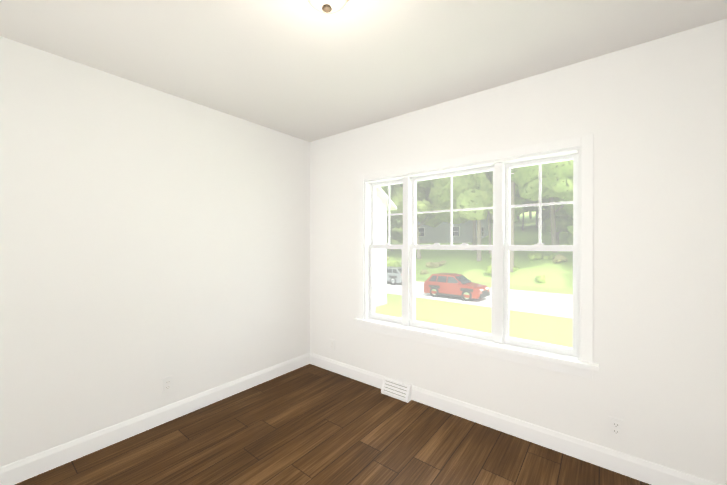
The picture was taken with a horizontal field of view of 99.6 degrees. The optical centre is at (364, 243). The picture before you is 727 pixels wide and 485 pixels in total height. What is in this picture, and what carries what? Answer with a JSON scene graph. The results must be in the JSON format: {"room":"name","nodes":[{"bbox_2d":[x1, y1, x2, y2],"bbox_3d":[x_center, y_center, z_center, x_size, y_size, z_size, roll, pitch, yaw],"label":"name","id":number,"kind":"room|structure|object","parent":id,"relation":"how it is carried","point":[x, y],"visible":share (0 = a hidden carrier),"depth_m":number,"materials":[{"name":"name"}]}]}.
{"room":"empty room","nodes":[
{"label":"empty room","id":0,"kind":"room"},
{"bbox_2d":[0,36,309,466],"bbox_3d":[-1.560,0.099,2.299,0.150,2.440,3.200,0,0,38],"label":"wall","id":1,"kind":"structure","parent":0,"point":[151,239],"depth_m":2.10,"materials":[{"name":"white paint"}]},
{"bbox_2d":[0,353,307,484],"bbox_3d":[-1.492,1.261,2.256,0.015,0.117,2.850,0,0,38],"label":"baseboard","id":2,"kind":"structure","parent":1,"relation":"attached to","point":[13,473],"depth_m":2.10,"materials":[{"name":"white wood"}]},
{"bbox_2d":[162,375,172,393],"bbox_3d":[-1.471,1.049,2.289,0.011,0.115,0.070,0,0,38],"label":"electrical outlet","id":3,"kind":"object","parent":1,"relation":"attached to","point":[167,384],"visible":1,"depth_m":2.29,"materials":[{"name":"white plastic"}]},
{"bbox_2d":[15,364,650,484],"bbox_3d":[-0.230,1.382,1.268,3.520,0.120,3.200,0,0,38],"label":"floor","id":4,"kind":"structure","parent":0,"point":[309,424],"depth_m":1.97,"materials":[{"name":"brown wood"}]},
{"bbox_2d":[381,377,411,402],"bbox_3d":[0.267,1.252,2.656,0.268,0.133,0.066,0,0,38],"label":"floor vent","id":5,"kind":"object","parent":4,"relation":"in","point":[397,390],"visible":0.98,"depth_m":2.64,"materials":[{"name":"white metal"}]},
{"bbox_2d":[0,0,726,141],"bbox_3d":[-0.230,-1.178,1.261,3.520,0.120,3.200,0,0,38],"label":"ceiling","id":6,"kind":"structure","parent":0,"point":[304,70],"depth_m":1.72,"materials":[{"name":"paint"}]},
{"bbox_2d":[308,0,348,13],"bbox_3d":[-0.161,-1.052,1.296,0.262,0.133,0.262,0,0,38],"label":"flush-mount light fixture","id":7,"kind":"object","parent":6,"relation":"attached to","point":[328,6],"visible":1,"depth_m":1.30,"materials":[{"name":"white glass"}]},
{"bbox_2d":[310,19,726,484],"bbox_3d":[0.706,0.099,2.468,3.220,2.440,0.150,0,0,38],"label":"wall","id":8,"kind":"structure","parent":0,"point":[651,116],"depth_m":1.78,"materials":[{"name":"white paint"}]},
{"bbox_2d":[354,134,598,378],"bbox_3d":[0.687,0.075,2.444,1.874,1.474,0.192,0,0,38],"label":"window","id":9,"kind":"structure","parent":8,"relation":"in","point":[497,342],"depth_m":2.23,"materials":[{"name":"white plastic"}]},
{"bbox_2d":[308,352,720,484],"bbox_3d":[0.655,1.260,2.406,3.220,0.117,0.015,0,0,38],"label":"baseboard","id":10,"kind":"structure","parent":8,"relation":"attached to","point":[639,469],"depth_m":2.01,"materials":[{"name":"white wood"}]},
{"bbox_2d":[608,416,623,439],"bbox_3d":[1.460,1.070,1.786,0.070,0.115,0.011,0,0,38],"label":"electrical outlet","id":11,"kind":"object","parent":8,"relation":"attached to","point":[615,427],"visible":1,"depth_m":1.78,"materials":[{"name":"white plastic"}]},
{"label":"outside","id":12,"kind":"structure","parent":0,"visible":0},
{"bbox_2d":[375,209,572,347],"bbox_3d":[21.931,-5.402,56.796,150.000,17.759,128.000,0,0,38],"label":"terrain","id":13,"kind":"structure","parent":12,"point":[452,258],"depth_m":24.69,"materials":[{"name":"green plant"}]},
{"bbox_2d":[375,187,396,306],"bbox_3d":[-5.886,-0.242,17.951,11.700,9.640,10.400,0,0,38],"label":"house","id":14,"kind":"structure","parent":13,"relation":"on","point":[383,198],"depth_m":17.89,"materials":[{"name":"white"}]},
{"bbox_2d":[387,221,392,250],"bbox_3d":[1.621,-1.175,41.173,4.480,6.503,4.334,0,0,38],"label":"sapling","id":15,"kind":"object","parent":13,"relation":"on","point":[391,243],"depth_m":41.19,"materials":[{"name":"green plant"}]},
{"bbox_2d":[387,261,400,266],"bbox_3d":[3.059,2.497,33.703,1.833,1.439,1.913,0,0,38],"label":"bush","id":16,"kind":"object","parent":13,"relation":"on","point":[396,263],"depth_m":33.25,"materials":[{"name":"plant"}]},
{"bbox_2d":[387,212,402,250],"bbox_3d":[3.462,-2.087,44.492,4.609,7.019,4.136,0,0,38],"label":"sapling","id":17,"kind":"object","parent":13,"relation":"on","point":[396,234],"depth_m":43.96,"materials":[{"name":"plant"}]},
{"bbox_2d":[381,179,431,217],"bbox_3d":[1.748,-8.859,38.471,17.375,22.859,15.628,0,0,38],"label":"tree","id":18,"kind":"object","parent":13,"relation":"on","point":[427,183],"depth_m":33.48,"materials":[{"name":"green plant"}]},
{"bbox_2d":[396,215,419,242],"bbox_3d":[6.257,-1.877,45.424,3.783,5.701,3.196,0,0,38],"label":"sapling","id":19,"kind":"object","parent":13,"relation":"on","point":[400,223],"depth_m":45.59,"materials":[{"name":"green plant"}]},
{"bbox_2d":[386,184,464,258],"bbox_3d":[7.003,-7.272,36.836,11.595,18.720,11.959,0,0,38],"label":"tree","id":20,"kind":"object","parent":13,"relation":"on","point":[432,218],"depth_m":34.22,"materials":[{"name":"green plant"}]},
{"bbox_2d":[426,260,446,267],"bbox_3d":[7.372,2.178,31.732,1.917,0.982,1.797,0,0,38],"label":"bush","id":21,"kind":"object","parent":13,"relation":"on","point":[435,264],"depth_m":31.55,"materials":[{"name":"plant"}]},
{"bbox_2d":[418,214,487,242],"bbox_3d":[13.283,-4.094,49.590,11.900,9.840,7.900,0,0,38],"label":"house","id":22,"kind":"structure","parent":13,"relation":"on","point":[461,233],"depth_m":46.20,"materials":[{"name":"grey"}]},
{"bbox_2d":[417,175,491,250],"bbox_3d":[11.681,-8.588,37.196,13.000,19.505,15.424,0,0,38],"label":"tree","id":23,"kind":"object","parent":13,"relation":"on","point":[438,181],"depth_m":32.90,"materials":[{"name":"green plant"}]},
{"bbox_2d":[437,168,517,271],"bbox_3d":[11.349,-9.175,26.385,14.718,23.894,15.963,0,0,38],"label":"tree","id":24,"kind":"object","parent":13,"relation":"on","point":[478,194],"depth_m":27.81,"materials":[{"name":"green plant"}]},
{"bbox_2d":[486,265,491,273],"bbox_3d":[11.906,2.243,27.542,1.790,1.229,2.032,0,0,38],"label":"bush","id":25,"kind":"object","parent":13,"relation":"on","point":[489,270],"depth_m":27.29,"materials":[{"name":"green plant"}]},
{"bbox_2d":[470,171,517,260],"bbox_3d":[12.402,-7.040,31.562,10.216,18.210,11.397,0,0,38],"label":"tree","id":26,"kind":"object","parent":13,"relation":"on","point":[479,230],"depth_m":30.96,"materials":[{"name":"plant"}]},
{"bbox_2d":[488,183,525,253],"bbox_3d":[14.596,-3.308,32.947,5.383,9.403,6.212,0,0,38],"label":"sapling","id":27,"kind":"object","parent":13,"relation":"on","point":[518,200],"depth_m":30.68,"materials":[{"name":"plant"}]},
{"bbox_2d":[518,194,536,229],"bbox_3d":[25.571,-6.388,49.869,5.665,8.951,5.537,0,0,38],"label":"sapling","id":28,"kind":"object","parent":13,"relation":"on","point":[527,201],"depth_m":48.35,"materials":[{"name":"green plant"}]},
{"bbox_2d":[528,252,542,260],"bbox_3d":[15.755,1.171,28.488,1.246,0.767,1.455,0,0,38],"label":"bush","id":29,"kind":"object","parent":13,"relation":"on","point":[533,255],"depth_m":28.32,"materials":[{"name":"green plant"}]},
{"bbox_2d":[536,212,538,226],"bbox_3d":[28.524,-13.357,52.041,14.369,21.759,15.866,0,0,38],"label":"tree","id":30,"kind":"object","parent":13,"relation":"on","point":[537,222],"depth_m":51.36,"materials":[{"name":"brown plant"}]},
{"bbox_2d":[529,200,549,228],"bbox_3d":[27.649,-5.354,48.000,4.142,6.966,4.489,0,0,38],"label":"sapling","id":31,"kind":"object","parent":13,"relation":"on","point":[537,208],"depth_m":47.62,"materials":[{"name":"green plant"}]},
{"bbox_2d":[536,275,544,282],"bbox_3d":[14.144,2.831,24.780,0.782,0.659,1.097,0,0,38],"label":"bush","id":32,"kind":"object","parent":13,"relation":"on","point":[542,278],"depth_m":24.43,"materials":[{"name":"plant"}]},
{"bbox_2d":[511,160,572,213],"bbox_3d":[17.646,-6.020,25.232,10.209,16.985,11.380,0,0,38],"label":"tree","id":33,"kind":"object","parent":13,"relation":"on","point":[565,176],"depth_m":23.27,"materials":[{"name":"green plant"}]},
{"bbox_2d":[516,178,569,252],"bbox_3d":[17.872,-8.834,30.084,14.021,19.958,12.930,0,0,38],"label":"tree","id":34,"kind":"object","parent":13,"relation":"on","point":[556,210],"depth_m":29.96,"materials":[{"name":"green plant"}]},
{"bbox_2d":[537,208,549,220],"bbox_3d":[28.793,-6.088,46.102,4.954,8.756,5.424,0,0,38],"label":"sapling","id":35,"kind":"object","parent":13,"relation":"on","point":[544,214],"depth_m":46.48,"materials":[{"name":"green plant"}]},
{"bbox_2d":[544,255,554,259],"bbox_3d":[16.800,1.265,28.093,0.932,0.624,0.998,0,0,38],"label":"bush","id":36,"kind":"object","parent":13,"relation":"on","point":[550,257],"depth_m":27.76,"materials":[{"name":"green plant"}]},
{"bbox_2d":[544,214,572,244],"bbox_3d":[21.353,-2.110,33.067,3.707,5.492,3.234,0,0,38],"label":"sapling","id":37,"kind":"object","parent":13,"relation":"on","point":[565,222],"depth_m":32.49,"materials":[{"name":"green plant"}]},
{"bbox_2d":[553,254,567,262],"bbox_3d":[16.986,1.313,26.764,1.156,0.855,1.291,0,0,38],"label":"bush","id":38,"kind":"object","parent":13,"relation":"on","point":[557,258],"depth_m":26.56,"materials":[{"name":"brown plant"}]},
{"bbox_2d":[566,209,572,257],"bbox_3d":[19.202,-1.406,26.952,3.284,6.096,4.715,0,0,38],"label":"sapling","id":39,"kind":"object","parent":13,"relation":"on","point":[569,229],"depth_m":27.26,"materials":[{"name":"green plant"}]},
{"bbox_2d":[387,281,572,317],"bbox_3d":[-0.841,3.563,27.542,150.000,0.080,13.820,0,0,38],"label":"road","id":40,"kind":"structure","parent":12,"point":[540,306],"depth_m":19.28,"materials":[{"name":"grey asphalt"}]},
{"bbox_2d":[387,266,401,284],"bbox_3d":[1.863,2.795,28.085,4.560,1.450,2.020,0,0,40],"label":"sedan","id":41,"kind":"object","parent":40,"relation":"on","point":[395,271],"depth_m":26.50,"materials":[{"name":"paint"}]},
{"bbox_2d":[424,273,489,300],"bbox_3d":[6.029,2.780,20.410,3.910,1.520,1.960,0,0,41],"label":"suv","id":42,"kind":"object","parent":40,"relation":"on","point":[443,279],"depth_m":19.84,"materials":[{"name":"paint"}]}
]}

